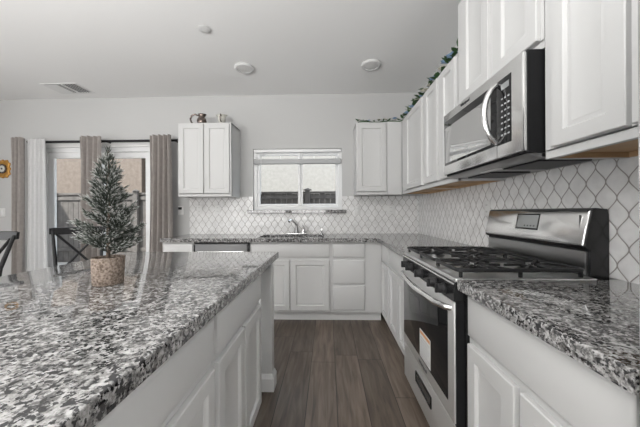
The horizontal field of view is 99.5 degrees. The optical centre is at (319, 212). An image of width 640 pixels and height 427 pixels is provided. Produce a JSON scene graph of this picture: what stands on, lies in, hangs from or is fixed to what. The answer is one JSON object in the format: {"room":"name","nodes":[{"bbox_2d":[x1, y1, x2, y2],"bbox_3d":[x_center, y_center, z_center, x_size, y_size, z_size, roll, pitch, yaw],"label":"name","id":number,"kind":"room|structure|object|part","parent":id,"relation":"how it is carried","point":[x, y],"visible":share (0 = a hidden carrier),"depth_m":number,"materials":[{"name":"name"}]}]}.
{"room":"kitchen","nodes":[
{"label":"kitchen","id":0,"kind":"room"},
{"bbox_2d":[0,92,418,275],"bbox_3d":[-1.790,-0.170,3.684,6.405,2.740,0.160,0,0,2],"label":"wall","id":1,"kind":"structure","parent":0,"point":[303,121],"depth_m":3.60,"materials":[{"name":"grey paint"}]},
{"bbox_2d":[0,208,5,216],"bbox_3d":[-4.303,0.002,3.674,0.072,0.116,0.009,0,0,2],"label":"light switch","id":2,"kind":"object","parent":1,"relation":"attached to","point":[2,210],"visible":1,"depth_m":3.67,"materials":[{"name":"white plastic"}]},
{"bbox_2d":[0,159,10,177],"bbox_3d":[-4.297,-0.588,3.664,0.216,0.255,0.028,0,0,2],"label":"wall mirror","id":3,"kind":"object","parent":1,"relation":"attached to","point":[5,168],"visible":1,"depth_m":3.66,"materials":[{"name":"gold metal"}]},
{"bbox_2d":[26,140,79,143],"bbox_3d":[-3.382,-0.924,3.589,0.917,0.045,0.122,0,0,2],"label":"curtain rod","id":4,"kind":"object","parent":1,"relation":"attached to","point":[66,141],"visible":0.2,"depth_m":3.54,"materials":[{"name":"black metal"}]},
{"bbox_2d":[11,137,25,273],"bbox_3d":[-3.881,0.117,3.478,0.169,2.147,0.138,0,0,2],"label":"curtain","id":5,"kind":"object","parent":4,"relation":"hanging from","point":[18,250],"visible":0.71,"depth_m":3.45,"materials":[{"name":"beige fabric"}]},
{"bbox_2d":[27,139,47,270],"bbox_3d":[-3.661,0.119,3.511,0.291,2.140,0.042,0,0,2],"label":"sheer curtain","id":6,"kind":"object","parent":4,"relation":"hanging from","point":[37,202],"visible":0.73,"depth_m":3.51,"materials":[{"name":"white fabric"}]},
{"bbox_3d":[-3.384,-0.924,3.551,0.845,0.032,0.032,0,0,2],"label":"rod","id":7,"kind":"part","parent":4,"relation":"part of","materials":[{"name":"black metal"}]},
{"bbox_2d":[80,135,101,260],"bbox_3d":[-2.914,0.110,3.449,0.284,2.151,0.144,0,0,2],"label":"curtain","id":8,"kind":"object","parent":4,"relation":"hanging from","point":[90,147],"visible":0.38,"depth_m":3.42,"materials":[{"name":"beige fabric"}]},
{"bbox_2d":[45,142,149,147],"bbox_3d":[-2.998,0.139,3.633,1.620,2.135,0.012,0,0,2],"label":"trim","id":9,"kind":"structure","parent":1,"relation":"attached to","point":[128,144],"depth_m":3.62,"materials":[{"name":"white wood"}]},
{"bbox_2d":[46,147,149,266],"bbox_3d":[-2.996,0.166,3.710,1.510,2.080,0.100,0,0,2],"label":"door","id":10,"kind":"structure","parent":1,"relation":"in","point":[52,154],"depth_m":3.69,"materials":[{"name":"white plastic"}]},
{"bbox_3d":[-3.322,0.168,3.700,0.740,1.960,0.030,0,0,2],"label":"sliding panel","id":11,"kind":"part","parent":10,"relation":"part of","materials":[{"name":"clear glass"}]},
{"bbox_3d":[-2.666,0.165,3.715,0.730,1.960,0.030,0,0,2],"label":"sliding panel","id":12,"kind":"part","parent":10,"relation":"part of","materials":[{"name":"clear glass"}]},
{"bbox_2d":[101,139,177,143],"bbox_3d":[-2.343,-0.929,3.558,1.087,0.045,0.122,0,0,2],"label":"curtain rod","id":13,"kind":"object","parent":1,"relation":"attached to","point":[144,140],"visible":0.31,"depth_m":3.51,"materials":[{"name":"black metal"}]},
{"bbox_2d":[149,134,172,251],"bbox_3d":[-2.003,0.103,3.422,0.328,2.156,0.136,0,0,2],"label":"curtain","id":14,"kind":"object","parent":13,"relation":"hanging from","point":[161,197],"visible":0.59,"depth_m":3.41,"materials":[{"name":"beige fabric"}]},
{"bbox_2d":[178,206,183,214],"bbox_3d":[-1.850,-0.024,3.601,0.072,0.116,0.008,0,0,2],"label":"outlet plate","id":15,"kind":"object","parent":1,"relation":"attached to","point":[180,212],"visible":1,"depth_m":3.60,"materials":[{"name":"white plastic"}]},
{"bbox_2d":[178,122,239,197],"bbox_3d":[-1.383,-0.633,3.417,0.649,0.887,0.349,0,0,2],"label":"upper cabinet","id":16,"kind":"object","parent":1,"relation":"attached to","point":[208,153],"visible":1,"depth_m":3.25,"materials":[{"name":"grey paint"}]},
{"bbox_3d":[-1.546,-0.643,3.256,0.295,0.833,0.019,0,0,2],"label":"door","id":17,"kind":"part","parent":16,"relation":"part of","materials":[{"name":"grey paint"}]},
{"bbox_2d":[189,113,206,122],"bbox_3d":[-1.520,-1.154,3.376,0.215,0.154,0.116,0,0,2],"label":"pitcher","id":18,"kind":"object","parent":16,"relation":"on","point":[201,119],"visible":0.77,"depth_m":3.34,"materials":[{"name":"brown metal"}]},
{"bbox_3d":[-1.380,-0.207,3.437,0.614,0.032,0.308,0,0,2],"label":"panel","id":19,"kind":"part","parent":16,"relation":"part of","materials":[{"name":"grey paint"}]},
{"bbox_3d":[-1.232,-0.645,3.247,0.297,0.833,0.019,0,0,2],"label":"door","id":20,"kind":"part","parent":16,"relation":"part of","materials":[{"name":"grey paint"}]},
{"bbox_2d":[216,113,226,122],"bbox_3d":[-1.211,-1.142,3.355,0.117,0.128,0.145,0,0,-41],"label":"pitcher","id":21,"kind":"object","parent":16,"relation":"on","point":[221,117],"visible":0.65,"depth_m":3.33,"materials":[{"name":"white ceramic"}]},
{"bbox_2d":[247,210,345,212],"bbox_3d":[-0.303,-0.011,3.547,1.285,0.042,0.083,0,0,2],"label":"sill","id":22,"kind":"structure","parent":1,"relation":"attached to","point":[248,211],"depth_m":3.51,"materials":[{"name":"grey stone"}]},
{"bbox_2d":[254,149,341,209],"bbox_3d":[-0.295,-0.434,3.620,1.170,0.805,0.060,0,0,2],"label":"window","id":23,"kind":"structure","parent":1,"relation":"in","point":[257,171],"depth_m":3.61,"materials":[{"name":"white plastic"}]},
{"bbox_3d":[-0.532,-0.433,3.623,0.603,0.711,0.022,0,0,2],"label":"sash","id":24,"kind":"part","parent":23,"relation":"part of","materials":[{"name":"white plastic"}]},
{"bbox_2d":[254,149,340,164],"bbox_3d":[-0.298,-0.533,3.560,1.146,0.592,0.052,0,0,2],"label":"window blind","id":25,"kind":"object","parent":23,"relation":"attached to","point":[262,161],"visible":1,"depth_m":3.54,"materials":[{"name":"white plastic"}]},
{"bbox_3d":[-0.299,-0.809,3.567,1.146,0.040,0.038,0,0,2],"label":"head rail","id":26,"kind":"part","parent":25,"relation":"part of","materials":[{"name":"white plastic"}]},
{"bbox_3d":[-0.298,-0.667,3.562,1.146,0.064,0.044,0,0,2],"label":"rail","id":27,"kind":"part","parent":25,"relation":"part of","materials":[{"name":"grey plastic"}]},
{"bbox_3d":[-0.024,-0.435,3.628,0.533,0.711,0.022,0,0,2],"label":"sash","id":28,"kind":"part","parent":23,"relation":"part of","materials":[{"name":"white plastic"}]},
{"bbox_2d":[189,196,418,233],"bbox_3d":[-0.220,0.036,3.553,3.020,0.486,0.010,0,0,2],"label":"tile backsplash","id":29,"kind":"structure","parent":1,"relation":"attached to","point":[233,218],"depth_m":3.54,"materials":[{"name":"white tile"}]},
{"bbox_2d":[197,205,201,213],"bbox_3d":[-1.595,-0.035,3.584,0.072,0.116,0.008,0,0,2],"label":"outlet plate","id":30,"kind":"object","parent":29,"relation":"attached to","point":[199,207],"visible":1,"depth_m":3.58,"materials":[{"name":"white plastic"}]},
{"bbox_2d":[215,205,219,213],"bbox_3d":[-1.352,-0.037,3.576,0.072,0.116,0.008,0,0,2],"label":"outlet plate","id":31,"kind":"object","parent":29,"relation":"attached to","point":[217,207],"visible":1,"depth_m":3.58,"materials":[{"name":"white plastic"}]},
{"bbox_2d":[355,206,359,214],"bbox_3d":[0.489,-0.025,3.522,0.072,0.116,0.008,0,0,2],"label":"outlet plate","id":32,"kind":"object","parent":29,"relation":"attached to","point":[357,208],"visible":1,"depth_m":3.52,"materials":[{"name":"white plastic"}]},
{"bbox_2d":[386,205,394,213],"bbox_3d":[0.919,-0.037,3.510,0.115,0.116,0.008,0,0,2],"label":"outlet plate","id":33,"kind":"object","parent":29,"relation":"attached to","point":[390,209],"visible":1,"depth_m":3.51,"materials":[{"name":"white plastic"}]},
{"bbox_2d":[353,122,401,195],"bbox_3d":[0.698,-0.635,3.355,0.532,0.852,0.349,0,0,2],"label":"upper cabinet","id":34,"kind":"object","parent":1,"relation":"attached to","point":[377,146],"visible":1,"depth_m":3.19,"materials":[{"name":"grey paint"}]},
{"bbox_3d":[0.609,-0.646,3.193,0.337,0.798,0.019,0,0,2],"label":"door","id":35,"kind":"part","parent":34,"relation":"part of","materials":[{"name":"grey paint"}]},
{"bbox_2d":[0,0,460,99],"bbox_3d":[-1.902,-1.599,0.126,6.405,0.120,7.280,0,0,2],"label":"ceiling","id":36,"kind":"structure","parent":0,"point":[109,48],"depth_m":2.50,"materials":[{"name":"white paint"}]},
{"bbox_2d":[39,83,94,93],"bbox_3d":[-3.110,-1.528,3.353,0.440,0.011,0.280,0,0,2],"label":"ceiling vent","id":37,"kind":"object","parent":36,"relation":"in","point":[63,88],"visible":1,"depth_m":3.33,"materials":[{"name":"white metal"}]},
{"bbox_2d":[198,25,210,32],"bbox_3d":[-0.971,-1.538,2.274,0.100,0.011,0.100,0,0,2],"label":"sprinkler cover","id":38,"kind":"object","parent":36,"relation":"attached to","point":[202,28],"visible":1,"depth_m":2.27,"materials":[{"name":"grey plastic"}]},
{"bbox_2d":[234,62,253,73],"bbox_3d":[-0.807,-1.531,2.885,0.200,0.026,0.200,0,0,2],"label":"recessed light","id":39,"kind":"object","parent":36,"relation":"in","point":[242,67],"visible":1,"depth_m":2.86,"materials":[{"name":"grey plastic"}]},
{"bbox_2d":[361,59,380,70],"bbox_3d":[0.534,-1.537,2.835,0.200,0.026,0.200,0,0,2],"label":"recessed light","id":40,"kind":"object","parent":36,"relation":"in","point":[370,64],"visible":1,"depth_m":2.80,"materials":[{"name":"white plastic"}]},
{"bbox_2d":[253,313,429,426],"bbox_3d":[-1.889,1.261,0.126,6.405,0.120,7.280,0,0,2],"label":"floor","id":41,"kind":"structure","parent":0,"point":[331,373],"depth_m":1.93,"materials":[{"name":"brown wood"}]},
{"bbox_2d":[0,231,19,276],"bbox_3d":[-2.954,0.690,2.186,0.490,1.036,0.584,0,0,2],"label":"dining chair","id":42,"kind":"object","parent":41,"relation":"on","point":[10,236],"visible":0.94,"depth_m":2.40,"materials":[{"name":"black paint"}]},
{"bbox_3d":[-2.749,0.704,2.355,0.041,1.006,0.165,0,0,12],"label":"leg","id":43,"kind":"part","parent":42,"relation":"part of","materials":[{"name":"black paint"}]},
{"bbox_3d":[-2.948,0.212,2.448,0.490,0.080,0.060,0,0,2],"label":"rail","id":44,"kind":"part","parent":42,"relation":"part of","materials":[{"name":"black paint"}]},
{"bbox_2d":[49,226,105,265],"bbox_3d":[-2.645,0.688,2.985,0.490,1.036,0.584,0,0,-43],"label":"dining chair","id":45,"kind":"object","parent":41,"relation":"on","point":[58,231],"visible":0.27,"depth_m":3.08,"materials":[{"name":"black paint"}]},
{"bbox_3d":[-2.910,0.704,2.976,0.165,1.006,0.041,0,0,36],"label":"leg","id":46,"kind":"part","parent":45,"relation":"part of","materials":[{"name":"black paint"}]},
{"bbox_3d":[-2.827,0.211,3.175,0.490,0.080,0.060,0,0,-43],"label":"rail","id":47,"kind":"part","parent":45,"relation":"part of","materials":[{"name":"black paint"}]},
{"bbox_2d":[94,318,214,426],"bbox_3d":[-0.668,0.760,0.620,0.620,0.871,0.625,0,0,2],"label":"base cabinet","id":48,"kind":"object","parent":41,"relation":"on","point":[181,392],"visible":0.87,"depth_m":0.69,"materials":[{"name":"white paint"}]},
{"bbox_3d":[-0.363,0.799,0.764,0.019,0.552,0.289,0,0,2],"label":"door","id":49,"kind":"part","parent":48,"relation":"part of","materials":[{"name":"white paint"}]},
{"bbox_2d":[163,242,193,251],"bbox_3d":[-1.555,0.764,3.287,0.359,0.871,0.599,0,0,2],"label":"base cabinet","id":50,"kind":"object","parent":41,"relation":"on","point":[167,246],"visible":0.15,"depth_m":2.99,"materials":[{"name":"grey paint"}]},
{"bbox_2d":[160,233,476,256],"bbox_3d":[-0.248,0.300,2.729,3.010,0.042,1.638,0,0,2],"label":"countertop","id":51,"kind":"structure","parent":50,"relation":"on","point":[398,243],"depth_m":2.93,"materials":[{"name":"grey stone"}]},
{"bbox_2d":[287,219,306,233],"bbox_3d":[-0.299,0.182,3.400,0.260,0.194,0.201,0,0,2],"label":"faucet","id":52,"kind":"object","parent":51,"relation":"on","point":[296,231],"visible":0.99,"depth_m":3.44,"materials":[{"name":"silver metal"}]},
{"bbox_2d":[194,242,249,251],"bbox_3d":[-1.070,0.717,3.251,0.610,0.780,0.624,0,0,2],"label":"dishwasher","id":53,"kind":"object","parent":41,"relation":"on","point":[198,246],"visible":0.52,"depth_m":2.95,"materials":[{"name":"silver metal"}]},
{"bbox_3d":[-1.079,0.433,2.945,0.505,0.018,0.012,0,0,2],"label":"handle","id":54,"kind":"part","parent":53,"relation":"part of","materials":[{"name":"silver metal"}]},
{"bbox_2d":[211,275,261,426],"bbox_3d":[-0.650,0.760,1.247,0.620,0.871,0.625,0,0,2],"label":"base cabinet","id":55,"kind":"object","parent":41,"relation":"on","point":[236,362],"visible":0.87,"depth_m":1.17,"materials":[{"name":"white paint"}]},
{"bbox_3d":[-0.354,0.799,1.085,0.019,0.552,0.289,0,0,2],"label":"door","id":56,"kind":"part","parent":55,"relation":"part of","materials":[{"name":"white paint"}]},
{"bbox_3d":[-0.351,0.421,1.238,0.019,0.137,0.594,0,0,2],"label":"drawer","id":57,"kind":"part","parent":55,"relation":"part of","materials":[{"name":"white paint"}]},
{"bbox_3d":[-0.345,0.799,1.390,0.019,0.552,0.289,0,0,2],"label":"door","id":58,"kind":"part","parent":55,"relation":"part of","materials":[{"name":"white paint"}]},
{"bbox_2d":[261,262,276,391],"bbox_3d":[-0.357,0.758,1.848,0.100,0.872,0.100,0,0,2],"label":"island post","id":59,"kind":"object","parent":41,"relation":"on","point":[268,372],"visible":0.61,"depth_m":1.81,"materials":[{"name":"white paint"}]},
{"bbox_2d":[250,242,330,319],"bbox_3d":[-0.317,0.758,3.250,0.892,0.871,0.599,0,0,2],"label":"base cabinet","id":60,"kind":"object","parent":41,"relation":"on","point":[302,270],"visible":0.7,"depth_m":2.96,"materials":[{"name":"grey paint"}]},
{"bbox_3d":[-0.542,0.797,2.967,0.416,0.547,0.019,0,0,2],"label":"door","id":61,"kind":"part","parent":60,"relation":"part of","materials":[{"name":"grey paint"}]},
{"bbox_3d":[-0.326,0.418,2.981,0.892,0.191,0.020,0,0,2],"label":"rail","id":62,"kind":"part","parent":60,"relation":"part of","materials":[{"name":"grey paint"}]},
{"bbox_3d":[-0.109,0.795,2.954,0.415,0.547,0.019,0,0,2],"label":"door","id":63,"kind":"part","parent":60,"relation":"part of","materials":[{"name":"grey paint"}]},
{"bbox_2d":[331,242,381,319],"bbox_3d":[0.403,0.755,3.229,0.548,0.871,0.599,0,0,2],"label":"base cabinet","id":64,"kind":"object","parent":41,"relation":"on","point":[356,267],"visible":0.92,"depth_m":2.94,"materials":[{"name":"grey paint"}]},
{"bbox_3d":[0.315,0.928,2.942,0.340,0.257,0.019,0,0,2],"label":"drawer","id":65,"kind":"part","parent":64,"relation":"part of","materials":[{"name":"grey paint"}]},
{"bbox_3d":[0.314,0.647,2.942,0.340,0.255,0.019,0,0,2],"label":"drawer","id":66,"kind":"part","parent":64,"relation":"part of","materials":[{"name":"grey paint"}]},
{"bbox_3d":[0.313,0.413,2.942,0.340,0.147,0.019,0,0,2],"label":"drawer","id":67,"kind":"part","parent":64,"relation":"part of","materials":[{"name":"grey paint"}]},
{"bbox_2d":[381,245,394,337],"bbox_3d":[0.951,0.752,2.715,0.614,0.871,0.392,0,0,2],"label":"base cabinet","id":68,"kind":"object","parent":41,"relation":"on","point":[385,251],"visible":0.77,"depth_m":2.69,"materials":[{"name":"grey paint"}]},
{"bbox_3d":[0.651,0.411,2.697,0.019,0.147,0.312,0,0,2],"label":"drawer","id":69,"kind":"part","parent":68,"relation":"part of","materials":[{"name":"grey paint"}]},
{"bbox_3d":[0.653,0.791,2.697,0.019,0.547,0.312,0,0,2],"label":"door","id":70,"kind":"part","parent":68,"relation":"part of","materials":[{"name":"grey paint"}]},
{"bbox_2d":[389,249,404,354],"bbox_3d":[0.936,0.752,2.196,0.614,0.871,0.641,0,0,2],"label":"base cabinet","id":71,"kind":"object","parent":41,"relation":"on","point":[396,282],"visible":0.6,"depth_m":2.23,"materials":[{"name":"grey paint"}]},
{"bbox_3d":[0.643,0.791,2.357,0.019,0.547,0.302,0,0,2],"label":"door","id":72,"kind":"part","parent":71,"relation":"part of","materials":[{"name":"grey paint"}]},
{"bbox_3d":[0.637,0.411,2.203,0.019,0.147,0.610,0,0,2],"label":"drawer","id":73,"kind":"part","parent":71,"relation":"part of","materials":[{"name":"grey paint"}]},
{"bbox_3d":[0.634,0.791,2.046,0.019,0.547,0.296,0,0,2],"label":"door","id":74,"kind":"part","parent":71,"relation":"part of","materials":[{"name":"grey paint"}]},
{"bbox_2d":[401,208,608,426],"bbox_3d":[0.865,0.585,1.491,0.708,1.205,0.760,0,0,2],"label":"gas range","id":75,"kind":"object","parent":41,"relation":"on","point":[561,243],"visible":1,"depth_m":1.29,"materials":[{"name":"silver metal"}]},
{"bbox_3d":[0.553,0.338,1.675,0.032,0.047,0.048,0,0,2],"label":"knob","id":76,"kind":"part","parent":75,"relation":"part of","materials":[{"name":"black plastic"}]},
{"bbox_3d":[0.548,0.338,1.500,0.032,0.047,0.048,0,0,2],"label":"knob","id":77,"kind":"part","parent":75,"relation":"part of","materials":[{"name":"black plastic"}]},
{"bbox_3d":[0.569,0.974,1.500,0.007,0.060,0.240,0,0,2],"label":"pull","id":78,"kind":"part","parent":75,"relation":"part of","materials":[{"name":"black metal"}]},
{"bbox_3d":[0.541,0.411,1.493,0.062,0.042,0.716,0,0,2],"label":"handle","id":79,"kind":"part","parent":75,"relation":"part of","materials":[{"name":"silver metal"}]},
{"bbox_3d":[0.576,1.003,1.500,0.007,0.223,0.748,0,0,2],"label":"storage drawer","id":80,"kind":"part","parent":75,"relation":"part of","materials":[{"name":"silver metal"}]},
{"bbox_3d":[0.572,0.629,1.500,0.010,0.509,0.748,0,0,2],"label":"oven door","id":81,"kind":"part","parent":75,"relation":"part of","materials":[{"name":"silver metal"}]},
{"bbox_3d":[0.542,0.339,1.310,0.032,0.047,0.048,0,0,2],"label":"knob","id":82,"kind":"part","parent":75,"relation":"part of","materials":[{"name":"black plastic"}]},
{"bbox_3d":[0.587,0.327,1.499,0.048,0.085,0.758,0,0,2],"label":"control panel","id":83,"kind":"part","parent":75,"relation":"part of","materials":[{"name":"silver metal"}]},
{"bbox_3d":[0.722,0.265,1.716,0.124,0.014,0.124,0,0,2],"label":"burner","id":84,"kind":"part","parent":75,"relation":"part of","materials":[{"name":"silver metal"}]},
{"bbox_3d":[0.539,0.339,1.210,0.032,0.047,0.048,0,0,2],"label":"knob","id":85,"kind":"part","parent":75,"relation":"part of","materials":[{"name":"black plastic"}]},
{"bbox_2d":[404,252,596,281],"bbox_3d":[0.859,0.282,1.491,0.574,0.020,0.759,0,0,2],"label":"cooktop","id":86,"kind":"object","parent":75,"relation":"in","point":[446,274],"depth_m":1.20,"materials":[{"name":"black metal"}]},
{"bbox_3d":[1.134,0.051,1.479,0.028,0.086,0.168,0,0,2],"label":"display frame","id":87,"kind":"part","parent":75,"relation":"part of","materials":[{"name":"black glass"}]},
{"bbox_2d":[467,296,639,426],"bbox_3d":[0.894,0.752,0.790,0.614,0.871,0.630,0,0,2],"label":"base cabinet","id":88,"kind":"object","parent":41,"relation":"on","point":[516,378],"visible":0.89,"depth_m":0.76,"materials":[{"name":"grey paint"}]},
{"bbox_3d":[0.602,0.798,0.960,0.019,0.535,0.274,0,0,2],"label":"door","id":89,"kind":"part","parent":88,"relation":"part of","materials":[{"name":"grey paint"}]},
{"bbox_3d":[0.593,0.798,0.648,0.019,0.535,0.298,0,0,2],"label":"door","id":90,"kind":"part","parent":88,"relation":"part of","materials":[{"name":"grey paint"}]},
{"bbox_2d":[457,280,639,394],"bbox_3d":[0.877,0.295,0.783,0.644,0.042,0.644,0,0,2],"label":"countertop","id":91,"kind":"structure","parent":88,"relation":"on","point":[595,323],"depth_m":0.74,"materials":[{"name":"grey stone"}]},
{"bbox_2d":[638,0,639,357],"bbox_3d":[0.821,0.306,-0.010,0.700,1.765,0.929,0,0,2],"label":"refrigerator","id":92,"kind":"object","parent":41,"relation":"on","point":[638,0],"visible":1,"depth_m":0.46,"materials":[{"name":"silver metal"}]},
{"bbox_3d":[-0.687,0.760,-0.007,0.620,0.871,0.625,0,0,2],"label":"cabinet","id":93,"kind":"object","parent":41,"relation":"on","visible":0},
{"bbox_2d":[0,252,278,426],"bbox_3d":[-0.910,0.303,0.760,1.163,0.042,2.365,0,0,2],"label":"countertop","id":94,"kind":"structure","parent":93,"relation":"on","point":[72,350],"depth_m":0.68,"materials":[{"name":"stone"}]},
{"bbox_2d":[67,145,146,286],"bbox_3d":[-0.838,0.004,1.072,0.259,0.554,0.236,0,0,12],"label":"potted tree","id":95,"kind":"object","parent":94,"relation":"on","point":[108,269],"visible":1,"depth_m":1.04,"materials":[{"name":"green plant"}]},
{"bbox_3d":[-0.836,0.228,1.071,0.109,0.106,0.109,0,0,2],"label":"pot","id":96,"kind":"part","parent":95,"relation":"part of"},
{"bbox_2d":[419,43,638,284],"bbox_3d":[1.245,-0.184,0.013,0.120,2.740,7.000,0,0,2],"label":"wall","id":97,"kind":"structure","parent":0,"point":[455,45],"depth_m":2.84,"materials":[{"name":"grey paint"}]},
{"bbox_2d":[402,95,452,193],"bbox_3d":[1.097,-0.637,2.802,0.335,0.852,0.713,0,0,2],"label":"upper cabinet","id":98,"kind":"object","parent":97,"relation":"attached to","point":[413,123],"visible":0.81,"depth_m":2.73,"materials":[{"name":"grey paint"}]},
{"bbox_3d":[0.936,-0.647,2.709,0.019,0.798,0.491,0,0,2],"label":"door","id":99,"kind":"part","parent":98,"relation":"part of","materials":[{"name":"grey paint"}]},
{"bbox_3d":[1.119,-0.229,2.801,0.294,0.032,0.678,0,0,2],"label":"panel","id":100,"kind":"part","parent":98,"relation":"part of","materials":[{"name":"brown wood"}]},
{"bbox_2d":[424,53,504,188],"bbox_3d":[1.077,-0.637,2.123,0.335,0.852,0.642,0,0,2],"label":"upper cabinet","id":101,"kind":"object","parent":97,"relation":"attached to","point":[441,97],"visible":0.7,"depth_m":2.11,"materials":[{"name":"grey paint"}]},
{"bbox_2d":[356,39,457,122],"bbox_3d":[0.930,-1.130,2.600,0.565,0.134,1.582,0,0,-20],"label":"flower garland","id":102,"kind":"object","parent":101,"relation":"on","point":[448,57],"visible":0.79,"depth_m":2.38,"materials":[{"name":"plant"}]},
{"bbox_3d":[0.705,-1.073,2.530,0.552,0.022,1.382,0,0,2],"label":"stem","id":103,"kind":"part","parent":102,"relation":"part of","materials":[{"name":"plant"}]},
{"bbox_3d":[0.922,-0.647,2.248,0.019,0.798,0.268,0,0,2],"label":"door","id":104,"kind":"part","parent":101,"relation":"part of","materials":[{"name":"grey paint"}]},
{"bbox_3d":[0.913,-0.647,1.931,0.019,0.798,0.227,0,0,2],"label":"door","id":105,"kind":"part","parent":101,"relation":"part of","materials":[{"name":"grey paint"}]},
{"bbox_3d":[1.099,-0.229,2.122,0.294,0.032,0.607,0,0,2],"label":"panel","id":106,"kind":"part","parent":101,"relation":"part of","materials":[{"name":"brown wood"}]},
{"bbox_2d":[458,0,544,103],"bbox_3d":[1.055,-1.017,1.437,0.335,0.712,0.716,0,0,2],"label":"upper cabinet","id":107,"kind":"object","parent":97,"relation":"attached to","point":[491,33],"visible":0.44,"depth_m":1.43,"materials":[{"name":"grey paint"}]},
{"bbox_3d":[0.900,-1.027,1.574,0.019,0.658,0.276,0,0,2],"label":"door","id":108,"kind":"part","parent":107,"relation":"part of","materials":[{"name":"grey paint"}]},
{"bbox_3d":[0.891,-1.027,1.240,0.019,0.658,0.275,0,0,2],"label":"door","id":109,"kind":"part","parent":107,"relation":"part of","materials":[{"name":"grey paint"}]},
{"bbox_2d":[444,49,601,178],"bbox_3d":[0.984,-0.438,1.458,0.460,0.441,0.747,0,0,2],"label":"microwave","id":110,"kind":"object","parent":107,"relation":"attached to","point":[499,130],"visible":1,"depth_m":1.24,"materials":[{"name":"silver metal"}]},
{"bbox_3d":[0.835,-0.449,1.462,0.018,0.402,0.747,0,0,2],"label":"frame","id":111,"kind":"part","parent":110,"relation":"part of","materials":[{"name":"silver metal"}]},
{"bbox_3d":[0.786,-0.453,1.255,0.077,0.287,0.025,0,0,2],"label":"handle","id":112,"kind":"part","parent":110,"relation":"part of","materials":[{"name":"silver metal"}]},
{"bbox_3d":[0.819,-0.452,1.207,0.004,0.294,0.100,0,0,2],"label":"control panel","id":113,"kind":"part","parent":110,"relation":"part of","materials":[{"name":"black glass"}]},
{"bbox_2d":[447,153,601,178],"bbox_3d":[1.028,-0.233,1.457,0.372,0.016,0.739,0,0,2],"label":"hood","id":114,"kind":"object","parent":110,"relation":"attached to","point":[508,165],"depth_m":1.32,"materials":[{"name":"black"}]},
{"bbox_2d":[419,156,638,283],"bbox_3d":[1.236,0.009,1.884,0.010,0.526,3.240,0,0,2],"label":"tile backsplash","id":115,"kind":"structure","parent":97,"relation":"attached to","point":[456,215],"depth_m":1.39,"materials":[{"name":"white tile"}]},
{"bbox_2d":[484,200,490,215],"bbox_3d":[1.229,-0.029,1.995,0.008,0.116,0.072,0,0,2],"label":"outlet plate","id":116,"kind":"object","parent":115,"relation":"attached to","point":[487,205],"visible":0.98,"depth_m":1.99,"materials":[{"name":"white plastic"}]},
{"bbox_2d":[545,0,638,159],"bbox_3d":[1.036,-0.792,0.768,0.335,1.162,0.616,0,0,2],"label":"upper cabinet","id":117,"kind":"object","parent":97,"relation":"attached to","point":[591,46],"visible":1,"depth_m":0.90,"materials":[{"name":"grey paint"}]},
{"bbox_3d":[1.059,-0.229,0.768,0.294,0.032,0.581,0,0,2],"label":"panel","id":118,"kind":"part","parent":117,"relation":"part of","materials":[{"name":"brown wood"}]},
{"bbox_3d":[0.874,-0.802,0.623,0.019,1.108,0.270,0,0,2],"label":"door","id":119,"kind":"part","parent":117,"relation":"part of","materials":[{"name":"grey paint"}]},
{"label":"outside","id":120,"kind":"structure","parent":0,"visible":0},
{"bbox_2d":[57,262,73,265],"bbox_3d":[-2.746,1.375,8.445,30.000,0.100,9.280,0,0,2],"label":"ground","id":121,"kind":"structure","parent":120,"point":[59,263],"depth_m":7.12,"materials":[{"name":"concrete"}]},
{"bbox_2d":[57,158,145,192],"bbox_3d":[-10.955,-1.847,9.627,9.670,6.420,1.200,0,0,2],"label":"building","id":122,"kind":"structure","parent":121,"relation":"on","point":[68,170],"depth_m":9.45,"materials":[{"name":"beige paint"}]},
{"bbox_2d":[57,188,335,261],"bbox_3d":[-2.779,0.360,7.000,18.029,1.930,0.210,0,0,2],"label":"fence","id":123,"kind":"object","parent":121,"relation":"on","point":[68,204],"visible":0.12,"depth_m":7.13,"materials":[{"name":"wood"}]},
{"bbox_3d":[-2.789,0.960,7.054,18.000,0.090,0.038,0,0,2],"label":"rail","id":124,"kind":"part","parent":123,"relation":"part of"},
{"bbox_3d":[-4.792,0.400,7.054,0.120,1.870,0.080,0,0,2],"label":"post","id":125,"kind":"part","parent":123,"relation":"part of","materials":[{"name":"grey wood"}]},
{"bbox_3d":[-2.796,-0.500,7.054,18.000,0.050,0.038,0,0,2],"label":"rail","id":126,"kind":"part","parent":123,"relation":"part of","materials":[{"name":"grey wood"}]},
{"bbox_3d":[-2.795,-0.380,7.054,18.000,0.090,0.038,0,0,2],"label":"rail","id":127,"kind":"part","parent":123,"relation":"part of","materials":[{"name":"grey wood"}]},
{"bbox_3d":[-0.314,0.379,6.922,0.120,1.870,0.080,0,0,2],"label":"post","id":128,"kind":"part","parent":123,"relation":"part of","materials":[{"name":"grey wood"}]},
{"bbox_2d":[260,156,335,203],"bbox_3d":[1.615,-1.906,9.256,15.420,6.420,1.200,0,0,2],"label":"building","id":129,"kind":"structure","parent":121,"relation":"on","point":[274,177],"depth_m":9.23,"materials":[{"name":"paint"}]}
]}

